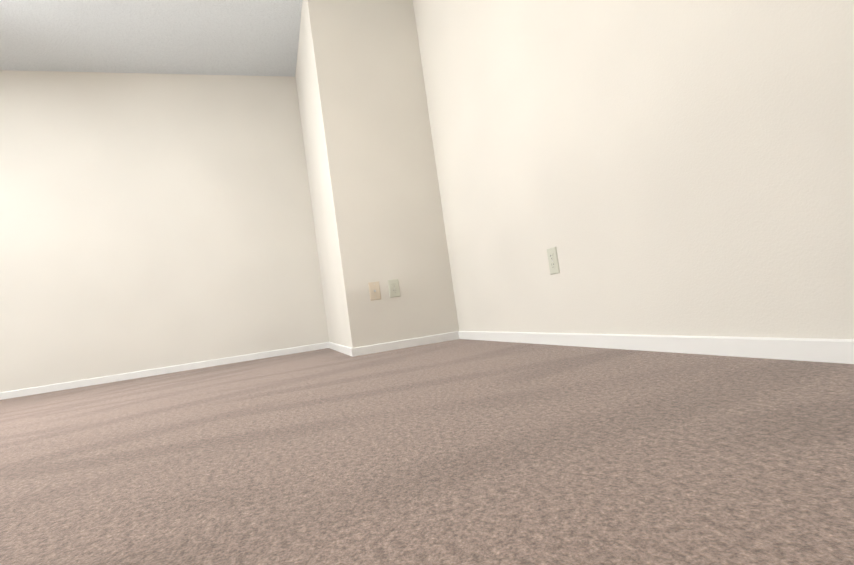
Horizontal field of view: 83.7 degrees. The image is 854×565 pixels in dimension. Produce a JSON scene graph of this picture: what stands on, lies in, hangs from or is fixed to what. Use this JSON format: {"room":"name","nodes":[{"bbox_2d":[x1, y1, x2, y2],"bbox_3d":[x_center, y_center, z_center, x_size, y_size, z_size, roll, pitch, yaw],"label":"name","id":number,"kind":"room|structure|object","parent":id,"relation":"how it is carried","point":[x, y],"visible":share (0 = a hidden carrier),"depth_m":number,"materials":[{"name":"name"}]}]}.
{"room":"empty carpeted room","nodes":[
{"label":"empty carpeted room","id":0,"kind":"room"},
{"bbox_2d":[0,0,302,76],"bbox_3d":[-1.809,-1.918,1.770,4.532,0.080,4.703,-7,-3,-19],"label":"ceiling","id":1,"kind":"structure","parent":0,"point":[235,37],"depth_m":3.44,"materials":[{"name":"white paint"}]},
{"bbox_2d":[0,70,328,391],"bbox_3d":[-2.755,-0.421,3.715,3.645,2.440,0.170,-7,-3,-19],"label":"wall","id":2,"kind":"structure","parent":0,"point":[148,221],"depth_m":3.81,"materials":[{"name":"paint"}]},
{"bbox_2d":[0,342,328,399],"bbox_3d":[-2.489,0.744,3.599,3.464,0.052,0.011,-7,-3,-19],"label":"baseboard","id":3,"kind":"structure","parent":2,"relation":"attached to","point":[119,377],"depth_m":3.72,"materials":[{"name":"white paint"}]},
{"bbox_2d":[295,0,458,347],"bbox_3d":[-0.505,-0.728,3.807,0.718,2.440,1.443,-7,-3,-19],"label":"wall","id":4,"kind":"structure","parent":0,"point":[371,165],"depth_m":3.13,"materials":[{"name":"paint"}]},
{"bbox_2d":[328,342,353,356],"bbox_3d":[-0.657,0.487,3.549,0.011,0.052,1.284,-7,-3,-19],"label":"baseboard","id":5,"kind":"structure","parent":4,"relation":"attached to","point":[346,350],"depth_m":3.35,"materials":[{"name":"white paint"}]},
{"bbox_2d":[368,281,380,300],"bbox_3d":[-0.330,0.053,3.021,0.070,0.114,0.017,-7,-3,-19],"label":"jack","id":6,"kind":"object","parent":4,"relation":"attached to","point":[374,290],"visible":1,"depth_m":3.02,"materials":[{"name":"beige plastic"}]},
{"bbox_2d":[388,279,399,297],"bbox_3d":[-0.211,0.037,3.066,0.070,0.114,0.008,-7,-3,-19],"label":"electrical outlet","id":7,"kind":"object","parent":4,"relation":"attached to","point":[393,286],"visible":1,"depth_m":3.06,"materials":[{"name":"white plastic"}]},
{"bbox_2d":[353,331,458,355],"bbox_3d":[-0.122,0.390,3.060,0.707,0.052,0.011,-7,-3,-19],"label":"baseboard","id":8,"kind":"structure","parent":4,"relation":"attached to","point":[394,345],"depth_m":3.05,"materials":[{"name":"white paint"}]},
{"bbox_2d":[0,339,853,564],"bbox_3d":[-1.463,0.575,1.651,4.532,0.080,4.703,-7,-3,-19],"label":"floor","id":9,"kind":"structure","parent":0,"point":[465,452],"depth_m":0.77,"materials":[{"name":"carpet"}]},
{"bbox_2d":[413,0,853,338],"bbox_3d":[0.614,-0.979,1.802,0.170,2.440,3.430,-7,-3,-19],"label":"wall","id":10,"kind":"structure","parent":0,"point":[668,167],"depth_m":1.51,"materials":[{"name":"paint"}]},
{"bbox_2d":[547,247,559,274],"bbox_3d":[0.542,-0.093,2.054,0.008,0.114,0.070,-7,-3,-19],"label":"electrical outlet","id":11,"kind":"object","parent":10,"relation":"attached to","point":[553,260],"visible":1,"depth_m":2.05,"materials":[{"name":"white plastic"}]},
{"bbox_2d":[458,331,853,363],"bbox_3d":[0.692,0.213,1.716,0.011,0.052,3.090,-7,-3,-19],"label":"baseboard","id":12,"kind":"structure","parent":10,"relation":"attached to","point":[823,350],"depth_m":1.37,"materials":[{"name":"white paint"}]}
]}

